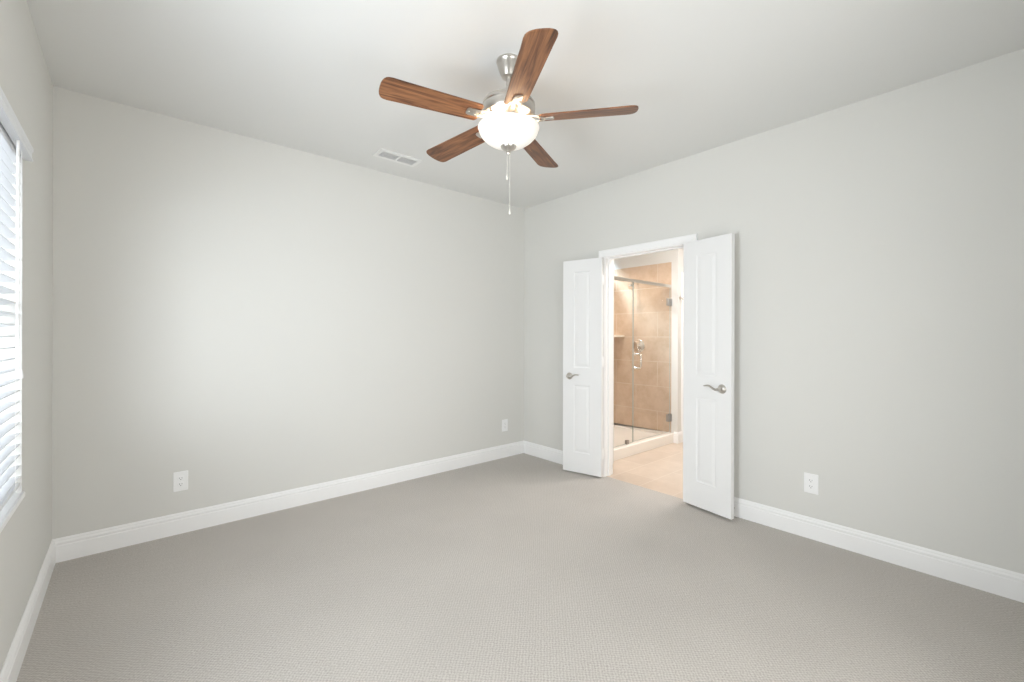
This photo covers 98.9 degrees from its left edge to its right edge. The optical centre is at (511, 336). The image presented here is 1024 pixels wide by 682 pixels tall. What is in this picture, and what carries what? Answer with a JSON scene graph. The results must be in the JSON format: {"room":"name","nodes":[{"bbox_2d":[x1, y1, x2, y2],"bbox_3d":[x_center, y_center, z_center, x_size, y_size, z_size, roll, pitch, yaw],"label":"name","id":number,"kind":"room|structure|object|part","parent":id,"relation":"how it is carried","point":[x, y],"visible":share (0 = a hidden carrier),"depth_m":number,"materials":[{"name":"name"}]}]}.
{"room":"empty bedroom","nodes":[
{"label":"empty bedroom","id":0,"kind":"room"},
{"bbox_2d":[0,0,52,671],"bbox_3d":[-1.423,-0.040,1.002,0.150,2.793,3.881,0,0,-41],"label":"wall","id":1,"kind":"structure","parent":0,"point":[25,79],"depth_m":1.96,"materials":[{"name":"white paint"}]},
{"bbox_2d":[0,491,24,532],"bbox_3d":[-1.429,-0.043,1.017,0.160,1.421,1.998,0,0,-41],"label":"window sill","id":2,"kind":"structure","parent":1,"relation":"in","point":[8,510],"depth_m":1.65,"materials":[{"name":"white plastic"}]},
{"bbox_2d":[0,86,33,510],"bbox_3d":[-1.717,-0.086,1.432,0.085,1.409,1.045,0,0,-41],"label":"window blind","id":3,"kind":"object","parent":1,"relation":"attached to","point":[13,131],"visible":1,"depth_m":1.65,"materials":[{"name":"white plastic"}]},
{"bbox_3d":[-1.729,0.610,1.423,0.050,0.016,0.969,0,0,-41],"label":"rail","id":4,"kind":"part","parent":3,"relation":"part of","materials":[{"name":"white plastic"}]},
{"bbox_3d":[-1.972,-0.060,1.704,0.057,1.330,0.002,0,0,-41],"label":"ladder cord","id":5,"kind":"part","parent":3,"relation":"part of","materials":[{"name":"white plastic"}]},
{"bbox_3d":[-1.955,-0.284,1.744,0.015,0.907,0.015,0,0,-41],"label":"lift cord","id":6,"kind":"part","parent":3,"relation":"part of","materials":[{"name":"white fabric"}]},
{"bbox_2d":[0,539,55,681],"bbox_3d":[-1.364,1.238,1.057,0.016,0.136,3.881,0,0,-41],"label":"baseboard","id":7,"kind":"structure","parent":1,"relation":"attached to","point":[13,662],"depth_m":1.87,"materials":[{"name":"white paint"}]},
{"bbox_2d":[52,86,523,538],"bbox_3d":[-1.341,-0.040,3.712,3.830,2.793,0.100,0,0,-41],"label":"wall","id":8,"kind":"structure","parent":0,"point":[250,317],"depth_m":3.16,"materials":[{"name":"white paint"}]},
{"bbox_2d":[173,470,187,491],"bbox_3d":[-2.194,0.960,2.900,0.080,0.128,0.009,0,0,-41],"label":"wall outlet","id":9,"kind":"object","parent":8,"relation":"attached to","point":[180,479],"visible":1,"depth_m":2.90,"materials":[{"name":"white plastic"}]},
{"bbox_2d":[53,441,523,562],"bbox_3d":[-1.249,1.238,3.718,3.680,0.136,0.016,0,0,-41],"label":"baseboard","id":10,"kind":"structure","parent":8,"relation":"attached to","point":[75,546],"depth_m":3.17,"materials":[{"name":"white paint"}]},
{"bbox_2d":[502,419,507,431],"bbox_3d":[-0.077,0.964,4.741,0.080,0.128,0.009,0,0,-41],"label":"wall outlet","id":11,"kind":"object","parent":8,"relation":"attached to","point":[505,421],"visible":1,"depth_m":4.74,"materials":[{"name":"white plastic"}]},
{"bbox_2d":[16,442,1023,681],"bbox_3d":[1.128,1.337,3.468,6.941,0.050,4.250,0,0,-41],"label":"floor","id":12,"kind":"structure","parent":0,"point":[523,567],"depth_m":2.18,"materials":[{"name":"carpet"}]},
{"bbox_2d":[614,423,673,460],"bbox_3d":[1.172,1.253,5.373,1.303,0.118,1.031,0,0,-41],"label":"shower pan","id":13,"kind":"object","parent":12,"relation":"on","point":[622,432],"visible":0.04,"depth_m":5.23,"materials":[{"name":"white plastic"}]},
{"bbox_2d":[614,276,671,446],"bbox_3d":[1.498,0.277,5.002,1.300,1.834,0.102,0,0,-41],"label":"shower enclosure","id":14,"kind":"object","parent":13,"relation":"on","point":[668,300],"visible":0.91,"depth_m":4.92,"materials":[{"name":"clear glass"}]},
{"bbox_3d":[1.419,0.279,4.925,0.028,0.185,0.090,0,0,-41],"label":"door pull","id":15,"kind":"part","parent":14,"relation":"part of","materials":[{"name":"silver metal"}]},
{"bbox_3d":[1.481,-0.621,5.022,1.299,0.038,0.034,0,0,-41],"label":"header rail","id":16,"kind":"part","parent":14,"relation":"part of","materials":[{"name":"silver metal"}]},
{"bbox_2d":[26,0,1023,208],"bbox_3d":[0.029,-1.484,2.229,3.946,0.100,4.131,0,0,-41],"label":"ceiling","id":17,"kind":"structure","parent":0,"point":[303,75],"depth_m":2.28,"materials":[{"name":"white paint"}]},
{"bbox_2d":[372,148,422,166],"bbox_3d":[-0.917,-1.432,3.522,0.356,0.008,0.170,0,0,-41],"label":"ceiling vent","id":18,"kind":"object","parent":17,"relation":"in","point":[385,154],"visible":1,"depth_m":3.51,"materials":[{"name":"white metal"}]},
{"bbox_2d":[379,28,638,213],"bbox_3d":[-0.053,-1.035,2.291,1.250,0.798,1.242,0,0,-41],"label":"ceiling fan","id":19,"kind":"object","parent":17,"relation":"hanging from","point":[508,124],"visible":1,"depth_m":2.16,"materials":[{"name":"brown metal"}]},
{"bbox_3d":[-0.379,-1.124,2.087,0.493,0.006,0.140,0,-12,-28],"label":"blade","id":20,"kind":"part","parent":19,"relation":"part of","materials":[{"name":"brown wood"}]},
{"bbox_3d":[-0.314,-1.117,2.560,0.493,0.006,0.140,-1,-13,43],"label":"blade","id":21,"kind":"part","parent":19,"relation":"part of","materials":[{"name":"brown wood"}]},
{"bbox_3d":[-0.018,-1.034,2.279,0.319,0.102,0.319,0,0,-41],"label":"lamp shade","id":22,"kind":"part","parent":19,"relation":"part of","materials":[{"name":"white glass"}]},
{"bbox_3d":[-0.011,-0.806,2.280,0.003,0.283,0.003,0,0,-41],"label":"pull chain","id":23,"kind":"part","parent":19,"relation":"part of","materials":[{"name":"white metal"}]},
{"bbox_3d":[0.067,-1.140,1.880,0.140,0.006,0.493,-12,0,-12],"label":"blade","id":24,"kind":"part","parent":19,"relation":"part of","materials":[{"name":"brown wood"}]},
{"bbox_3d":[0.148,-1.116,2.652,0.140,0.006,0.493,13,4,24],"label":"blade","id":25,"kind":"part","parent":19,"relation":"part of","materials":[{"name":"brown wood"}]},
{"bbox_3d":[0.387,-1.132,2.226,0.493,0.006,0.140,-1,12,7],"label":"blade","id":26,"kind":"part","parent":19,"relation":"part of","materials":[{"name":"brown wood"}]},
{"bbox_2d":[614,248,683,432],"bbox_3d":[1.670,-0.033,5.905,0.140,2.793,1.280,0,0,-41],"label":"wall","id":27,"kind":"structure","parent":0,"point":[675,257],"depth_m":5.42,"materials":[{"name":"white paint"}]},
{"bbox_2d":[614,262,670,431],"bbox_3d":[1.657,0.220,5.820,0.010,2.287,0.994,0,0,-41],"label":"shower tile","id":28,"kind":"structure","parent":27,"relation":"attached to","point":[652,317],"depth_m":5.72,"materials":[{"name":"beige tile"}]},
{"bbox_2d":[634,340,644,351],"bbox_3d":[1.655,0.128,5.766,0.065,0.170,0.170,0,0,-41],"label":"shower valve","id":29,"kind":"object","parent":28,"relation":"attached to","point":[639,345],"visible":0.98,"depth_m":5.75,"materials":[{"name":"silver metal"}]},
{"bbox_2d":[673,431,681,443],"bbox_3d":[2.051,1.246,5.412,0.102,0.136,0.062,0,0,-41],"label":"baseboard","id":30,"kind":"structure","parent":27,"relation":"attached to","point":[677,437],"depth_m":5.38,"materials":[{"name":"white paint"}]},
{"bbox_2d":[524,49,1023,573],"bbox_3d":[1.333,-0.034,3.644,0.116,2.793,4.250,0,0,-41],"label":"wall","id":31,"kind":"structure","parent":0,"point":[879,308],"depth_m":2.63,"materials":[{"name":"white paint"}]},
{"bbox_2d":[563,257,604,476],"bbox_3d":[0.674,0.285,4.157,0.408,2.024,0.151,0,0,35],"label":"door","id":32,"kind":"structure","parent":31,"relation":"in","point":[584,279],"depth_m":4.14,"materials":[{"name":"white paint"}]},
{"bbox_2d":[599,233,697,476],"bbox_3d":[1.181,0.255,3.818,0.152,2.114,0.950,0,0,-41],"label":"door frame","id":33,"kind":"structure","parent":31,"relation":"attached to","point":[674,243],"depth_m":4.09,"materials":[{"name":"white paint"}]},
{"bbox_2d":[683,233,734,519],"bbox_3d":[1.459,0.283,3.275,0.151,2.024,0.408,0,0,-31],"label":"door","id":34,"kind":"structure","parent":31,"relation":"in","point":[708,263],"depth_m":3.24,"materials":[{"name":"white paint"}]},
{"bbox_3d":[1.489,0.380,3.137,0.060,0.066,0.066,0,0,-31],"label":"handle","id":35,"kind":"part","parent":34,"relation":"part of","materials":[{"name":"silver metal"}]},
{"bbox_2d":[524,441,1023,602],"bbox_3d":[1.402,1.245,3.462,0.016,0.136,3.881,0,0,-41],"label":"baseboard","id":36,"kind":"structure","parent":31,"relation":"attached to","point":[1009,584],"depth_m":2.57,"materials":[{"name":"white paint"}]},
{"bbox_2d":[804,472,817,494],"bbox_3d":[1.943,0.957,2.845,0.009,0.128,0.080,0,0,-41],"label":"wall outlet","id":37,"kind":"object","parent":31,"relation":"attached to","point":[810,480],"visible":1,"depth_m":2.84,"materials":[{"name":"white plastic"}]},
{"bbox_3d":[2.634,-0.031,5.967,1.395,2.793,0.108,0,0,-41],"label":"wall","id":38,"kind":"structure","parent":0,"visible":0},
{"bbox_2d":[681,272,682,441],"bbox_3d":[2.427,0.261,5.704,0.846,2.108,0.018,0,0,-41],"label":"door frame","id":39,"kind":"structure","parent":38,"relation":"attached to","point":[682,272],"depth_m":5.42,"materials":[{"name":"white paint"}]}
]}

